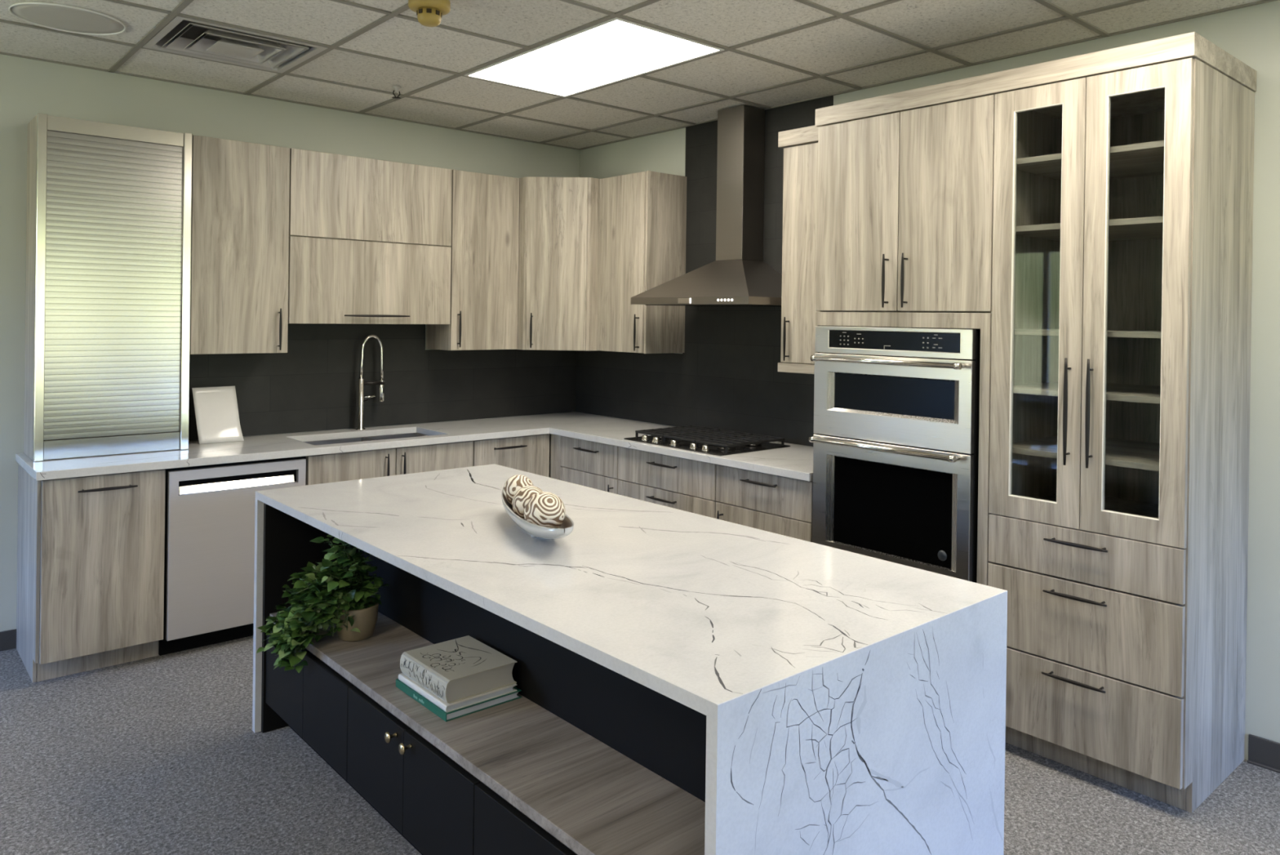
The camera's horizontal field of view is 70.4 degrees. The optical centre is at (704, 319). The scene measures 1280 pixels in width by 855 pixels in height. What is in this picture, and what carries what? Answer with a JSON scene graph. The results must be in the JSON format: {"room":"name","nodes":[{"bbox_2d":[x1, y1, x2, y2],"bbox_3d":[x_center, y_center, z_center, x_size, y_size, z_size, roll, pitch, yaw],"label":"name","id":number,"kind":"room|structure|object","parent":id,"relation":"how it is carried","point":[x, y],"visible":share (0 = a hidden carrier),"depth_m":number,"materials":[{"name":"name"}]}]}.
{"room":"store","nodes":[
{"label":"store","id":0,"kind":"room"},
{"bbox_2d":[0,36,579,631],"bbox_3d":[-3.342,0.032,4.085,6.900,2.950,0.150,1,0,-43],"label":"wall","id":1,"kind":"structure","parent":0,"point":[28,87],"depth_m":4.44,"materials":[{"name":"green paint"}]},
{"bbox_2d":[0,628,16,651],"bbox_3d":[-4.438,1.451,2.967,3.494,0.088,0.010,1,0,-43],"label":"baseboard","id":2,"kind":"structure","parent":1,"relation":"attached to","point":[7,637],"depth_m":4.14,"materials":[{"name":"grey plastic"}]},
{"bbox_2d":[189,134,289,354],"bbox_3d":[-2.398,-0.363,4.605,0.450,1.058,0.352,1,0,-43],"label":"upper cabinet","id":3,"kind":"object","parent":1,"relation":"attached to","point":[241,189],"visible":0.98,"depth_m":4.50,"materials":[{"name":"beige laminate"}]},
{"bbox_2d":[288,147,452,324],"bbox_3d":[-1.901,-0.433,5.071,0.904,0.907,0.352,1,0,-43],"label":"upper cabinet","id":4,"kind":"object","parent":1,"relation":"attached to","point":[370,239],"visible":0.99,"depth_m":4.94,"materials":[{"name":"beige laminate"}]},
{"bbox_2d":[188,323,576,439],"bbox_3d":[-1.796,0.326,5.433,2.472,0.600,0.010,1,0,-43],"label":"tile backsplash","id":5,"kind":"structure","parent":1,"relation":"attached to","point":[311,386],"depth_m":5.31,"materials":[{"name":"black tile"}]},
{"bbox_2d":[426,169,519,350],"bbox_3d":[-1.406,-0.351,5.538,0.449,1.059,0.352,1,0,-43],"label":"upper cabinet","id":6,"kind":"object","parent":1,"relation":"attached to","point":[485,207],"visible":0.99,"depth_m":5.43,"materials":[{"name":"beige laminate"}]},
{"bbox_2d":[517,177,599,351],"bbox_3d":[-0.896,-0.346,5.807,0.658,1.061,0.658,1,0,-43],"label":"upper cabinet","id":7,"kind":"object","parent":1,"relation":"attached to","point":[559,216],"visible":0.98,"depth_m":5.53,"materials":[{"name":"beige laminate"}]},
{"bbox_2d":[0,0,1262,148],"bbox_3d":[-0.534,-1.168,1.112,6.600,0.001,8.000,1,0,-43],"label":"ceiling","id":8,"kind":"structure","parent":0,"point":[838,44],"depth_m":3.88,"materials":[{"name":"tile"}]},
{"bbox_2d":[8,1,125,35],"bbox_3d":[-2.530,-1.198,3.600,0.382,0.010,0.382,1,0,-43],"label":"ceiling speaker","id":9,"kind":"object","parent":8,"relation":"attached to","point":[57,16],"visible":1,"depth_m":3.58,"materials":[{"name":"white paint"}]},
{"bbox_2d":[142,15,328,73],"bbox_3d":[-2.049,-1.263,3.948,0.583,0.175,0.583,1,0,-43],"label":"ceiling vent","id":10,"kind":"object","parent":8,"relation":"in","point":[184,36],"visible":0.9,"depth_m":3.98,"materials":[{"name":"grey metal"}]},
{"bbox_2d":[391,85,401,98],"bbox_3d":[-1.572,-1.161,4.618,0.048,0.060,0.048,1,0,-43],"label":"sprinkler","id":11,"kind":"object","parent":8,"relation":"attached to","point":[396,88],"visible":1,"depth_m":4.61,"materials":[{"name":"grey metal"}]},
{"bbox_2d":[408,0,450,26],"bbox_3d":[-1.008,-1.127,3.314,0.148,0.092,0.148,1,0,-43],"label":"smoke detector","id":12,"kind":"object","parent":8,"relation":"attached to","point":[429,13],"visible":1,"depth_m":3.28,"materials":[{"name":"yellow plastic"}]},
{"bbox_2d":[464,17,724,97],"bbox_3d":[-0.535,-1.198,4.117,0.584,0.063,1.193,1,0,-43],"label":"ceiling light","id":13,"kind":"object","parent":8,"relation":"attached to","point":[615,50],"visible":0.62,"depth_m":4.05,"materials":[{"name":"white paint"}]},
{"bbox_2d":[0,0,1277,150],"bbox_3d":[-0.534,-1.165,1.112,6.600,0.006,8.000,1,0,-43],"label":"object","id":14,"kind":"structure","parent":8,"relation":"attached to","point":[177,10],"depth_m":3.91,"materials":[{"name":"paint"}]},
{"bbox_2d":[0,635,1279,854],"bbox_3d":[-0.572,1.583,1.120,6.600,0.060,8.000,1,0,-43],"label":"floor","id":15,"kind":"structure","parent":0,"point":[162,754],"depth_m":2.98,"materials":[{"name":"grey carpet"}]},
{"bbox_2d":[16,463,165,682],"bbox_3d":[-2.771,1.086,4.082,0.461,0.858,0.657,1,0,-43],"label":"base cabinet","id":16,"kind":"object","parent":15,"relation":"on","point":[90,596],"visible":0.98,"depth_m":3.87,"materials":[{"name":"beige laminate"}]},
{"bbox_2d":[158,455,306,655],"bbox_3d":[-2.386,1.090,4.460,0.610,0.858,0.610,1,0,-43],"label":"dishwasher","id":17,"kind":"object","parent":15,"relation":"on","point":[209,548],"visible":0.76,"depth_m":4.17,"materials":[{"name":"silver metal"}]},
{"bbox_2d":[305,432,473,484],"bbox_3d":[-1.821,1.096,4.966,0.901,0.858,0.645,1,0,-43],"label":"base cabinet","id":18,"kind":"object","parent":15,"relation":"on","point":[352,465],"visible":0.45,"depth_m":4.72,"materials":[{"name":"beige laminate"}]},
{"bbox_2d":[261,502,706,854],"bbox_3d":[-0.481,1.117,2.802,0.971,0.865,2.424,1,0,-43],"label":"base cabinet","id":19,"kind":"object","parent":15,"relation":"on","point":[590,758],"visible":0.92,"depth_m":2.45,"materials":[{"name":"black paint"}]},
{"bbox_2d":[269,611,705,854],"bbox_3d":[-0.687,1.121,2.603,0.312,0.028,2.389,1,0,-43],"label":"shelf","id":20,"kind":"object","parent":19,"relation":"attached to","point":[578,790],"depth_m":2.27,"materials":[{"name":"beige laminate"}]},
{"bbox_2d":[256,533,390,672],"bbox_3d":[-1.323,0.945,3.102,0.442,0.450,0.363,1,0,18],"label":"potted plant","id":21,"kind":"object","parent":20,"relation":"on","point":[329,593],"visible":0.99,"depth_m":3.07,"materials":[{"name":"green plant"}]},
{"bbox_2d":[395,678,521,721],"bbox_3d":[-0.734,1.095,2.691,0.240,0.022,0.318,1,0,-43],"label":"book","id":22,"kind":"object","parent":20,"relation":"on","point":[451,715],"visible":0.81,"depth_m":2.58,"materials":[{"name":"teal paper"}]},
{"bbox_2d":[398,672,517,712],"bbox_3d":[-0.735,1.075,2.685,0.226,0.018,0.301,1,0,-43],"label":"book","id":23,"kind":"object","parent":22,"relation":"on","point":[447,707],"visible":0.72,"depth_m":2.58,"materials":[{"name":"paper"}]},
{"bbox_2d":[400,635,516,703],"bbox_3d":[-0.734,1.034,2.689,0.228,0.064,0.288,1,0,-43],"label":"book","id":24,"kind":"object","parent":23,"relation":"on","point":[462,668],"visible":1,"depth_m":2.63,"materials":[{"name":"paper"}]},
{"bbox_2d":[472,433,561,479],"bbox_3d":[-1.166,1.104,5.535,0.825,0.858,0.713,1,0,-43],"label":"base cabinet","id":25,"kind":"object","parent":15,"relation":"on","point":[529,453],"visible":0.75,"depth_m":5.29,"materials":[{"name":"beige laminate"}]},
{"bbox_2d":[560,435,618,493],"bbox_3d":[-0.460,1.114,5.333,0.645,0.858,0.545,1,0,-43],"label":"base cabinet","id":26,"kind":"object","parent":15,"relation":"on","point":[593,464],"visible":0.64,"depth_m":5.12,"materials":[{"name":"beige laminate"}]},
{"bbox_2d":[252,463,1007,854],"bbox_3d":[-0.466,1.103,2.816,1.006,0.894,2.482,1,0,-43],"label":"countertop","id":27,"kind":"structure","parent":15,"relation":"on","point":[851,703],"depth_m":2.09,"materials":[{"name":"white stone"}]},
{"bbox_2d":[501,489,573,539],"bbox_3d":[-0.526,0.613,2.802,0.147,0.084,0.688,1,0,-25],"label":"bowl","id":28,"kind":"object","parent":27,"relation":"on","point":[566,526],"visible":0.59,"depth_m":2.60,"materials":[{"name":"white ceramic"}]},
{"bbox_2d":[502,474,533,504],"bbox_3d":[-0.618,0.566,3.009,0.102,0.102,0.102,1,0,-43],"label":"ball","id":29,"kind":"object","parent":28,"relation":"in","point":[514,482],"visible":0.63,"depth_m":2.97,"materials":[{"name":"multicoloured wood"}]},
{"bbox_2d":[511,485,542,519],"bbox_3d":[-0.553,0.580,2.865,0.110,0.110,0.110,1,0,-43],"label":"ball","id":30,"kind":"object","parent":28,"relation":"in","point":[522,495],"visible":0.52,"depth_m":2.83,"materials":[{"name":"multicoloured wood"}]},
{"bbox_2d":[524,491,565,528],"bbox_3d":[-0.475,0.572,2.689,0.122,0.122,0.122,1,0,-43],"label":"ball","id":31,"kind":"object","parent":28,"relation":"in","point":[544,508],"visible":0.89,"depth_m":2.65,"materials":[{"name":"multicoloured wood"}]},
{"bbox_2d":[617,446,717,518],"bbox_3d":[-0.008,1.122,4.853,0.645,0.858,0.766,1,0,-43],"label":"base cabinet","id":32,"kind":"object","parent":15,"relation":"on","point":[684,484],"visible":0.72,"depth_m":4.63,"materials":[{"name":"beige laminate"}]},
{"bbox_2d":[715,464,813,542],"bbox_3d":[0.463,1.130,4.351,0.645,0.858,0.603,1,0,-43],"label":"base cabinet","id":33,"kind":"object","parent":15,"relation":"on","point":[775,504],"visible":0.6,"depth_m":4.14,"materials":[{"name":"beige laminate"}]},
{"bbox_2d":[15,411,813,480],"bbox_3d":[-1.122,0.658,4.257,3.118,0.036,2.653,1,0,-43],"label":"countertop","id":34,"kind":"structure","parent":33,"relation":"on","point":[795,460],"depth_m":4.57,"materials":[{"name":"white stone"}]},
{"bbox_2d":[23,112,192,461],"bbox_3d":[-2.800,-0.142,4.258,0.602,1.516,0.332,1,0,-43],"label":"cabinet","id":35,"kind":"object","parent":34,"relation":"on","point":[109,205],"visible":1,"depth_m":4.13,"materials":[{"name":"silver metal"}]},
{"bbox_2d":[191,386,244,444],"bbox_3d":[-2.483,0.481,4.612,0.229,0.278,0.087,1,0,-43],"label":"display card","id":36,"kind":"object","parent":34,"relation":"on","point":[216,410],"visible":1,"depth_m":4.61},
{"bbox_2d":[303,432,427,448],"bbox_3d":[-1.829,0.758,4.940,0.720,0.186,0.406,1,0,-43],"label":"sink","id":37,"kind":"object","parent":34,"relation":"in","point":[413,434],"visible":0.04,"depth_m":5.09,"materials":[{"name":"metal"}]},
{"bbox_2d":[355,334,385,430],"bbox_3d":[-1.916,0.354,5.193,0.165,0.544,0.052,1,0,-43],"label":"faucet","id":38,"kind":"object","parent":34,"relation":"on","point":[362,398],"visible":1,"depth_m":5.15,"materials":[{"name":"metal"}]},
{"bbox_2d":[623,425,790,455],"bbox_3d":[0.006,0.630,4.815,0.512,0.047,0.753,1,0,-43],"label":"gas cooktop","id":39,"kind":"object","parent":34,"relation":"in","point":[713,441],"visible":1,"depth_m":4.71,"materials":[{"name":"metal"}]},
{"bbox_2d":[813,94,995,585],"bbox_3d":[0.973,0.367,3.827,0.657,2.400,0.832,1,0,-43],"label":"tall cabinet","id":40,"kind":"object","parent":15,"relation":"on","point":[905,198],"visible":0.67,"depth_m":3.56,"materials":[{"name":"beige laminate"}]},
{"bbox_2d":[808,325,980,582],"bbox_3d":[0.922,0.568,3.811,0.653,1.072,0.758,1,0,-43],"label":"double oven","id":41,"kind":"object","parent":40,"relation":"in","point":[895,442],"visible":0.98,"depth_m":3.59,"materials":[{"name":"silver metal"}]},
{"bbox_2d":[987,57,1254,812],"bbox_3d":[1.490,0.376,3.276,0.658,2.400,0.678,1,0,-43],"label":"pantry cabinet","id":42,"kind":"object","parent":15,"relation":"on","point":[1122,216],"visible":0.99,"depth_m":3.09,"materials":[{"name":"beige laminate"}]},
{"bbox_2d":[814,31,1256,126],"bbox_3d":[1.232,-0.868,3.590,0.624,0.076,1.529,1,0,-43],"label":"crown molding","id":43,"kind":"structure","parent":42,"relation":"on","point":[1193,45],"depth_m":3.18,"materials":[{"name":"beige laminate"}]},
{"bbox_2d":[1012,435,1159,471],"bbox_3d":[1.516,0.480,3.303,0.564,0.021,0.642,1,0,-43],"label":"shelf","id":44,"kind":"object","parent":42,"relation":"attached to","point":[1141,452],"depth_m":3.29,"materials":[{"name":"beige laminate"}]},
{"bbox_2d":[1013,381,1160,404],"bbox_3d":[1.519,0.262,3.302,0.564,0.021,0.642,1,0,-43],"label":"shelf","id":45,"kind":"object","parent":42,"relation":"attached to","point":[1147,392],"depth_m":3.27,"materials":[{"name":"beige laminate"}]},
{"bbox_2d":[1013,328,1161,337],"bbox_3d":[1.522,0.049,3.301,0.564,0.021,0.642,1,0,-43],"label":"shelf","id":46,"kind":"object","parent":42,"relation":"attached to","point":[1018,333],"depth_m":3.22,"materials":[{"name":"beige laminate"}]},
{"bbox_2d":[1015,216,1163,240],"bbox_3d":[1.527,-0.327,3.300,0.564,0.021,0.642,1,0,-43],"label":"shelf","id":47,"kind":"object","parent":42,"relation":"attached to","point":[1141,228],"depth_m":3.26,"materials":[{"name":"beige laminate"}]},
{"bbox_2d":[1016,140,1164,180],"bbox_3d":[1.530,-0.573,3.300,0.564,0.021,0.642,1,0,-43],"label":"shelf","id":48,"kind":"object","parent":42,"relation":"attached to","point":[1140,161],"depth_m":3.29,"materials":[{"name":"beige laminate"}]},
{"bbox_2d":[576,0,1279,759],"bbox_3d":[1.959,0.107,3.373,0.150,2.950,8.150,1,0,-43],"label":"wall","id":49,"kind":"structure","parent":0,"point":[1251,34],"depth_m":3.24,"materials":[{"name":"green paint"}]},
{"bbox_2d":[596,170,686,353],"bbox_3d":[-0.399,-0.338,5.502,0.352,1.062,0.462,1,0,-43],"label":"upper cabinet","id":50,"kind":"object","parent":49,"relation":"attached to","point":[642,220],"visible":1,"depth_m":5.37,"materials":[{"name":"beige laminate"}]},
{"bbox_2d":[575,95,833,446],"bbox_3d":[0.023,-0.257,5.320,0.010,1.816,2.652,1,0,-43],"label":"tile backsplash","id":51,"kind":"structure","parent":49,"relation":"attached to","point":[727,376],"depth_m":5.28,"materials":[{"name":"black tile"}]},
{"bbox_2d":[631,104,782,306],"bbox_3d":[0.090,-0.620,4.878,0.501,1.086,0.914,1,0,-43],"label":"range hood","id":52,"kind":"object","parent":49,"relation":"attached to","point":[739,276],"visible":0.98,"depth_m":4.91,"materials":[{"name":"silver metal"}]},
{"bbox_2d":[777,125,819,373],"bbox_3d":[0.635,-0.333,4.402,0.352,1.184,0.482,1,0,-43],"label":"upper cabinet","id":53,"kind":"object","parent":49,"relation":"attached to","point":[800,145],"visible":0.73,"depth_m":4.38,"materials":[{"name":"beige laminate"}]},
{"bbox_2d":[1247,733,1279,773],"bbox_3d":[3.257,1.555,1.850,0.022,0.098,3.820,1,0,-43],"label":"baseboard","id":54,"kind":"structure","parent":49,"relation":"attached to","point":[1264,753],"depth_m":3.20,"materials":[{"name":"grey plastic"}]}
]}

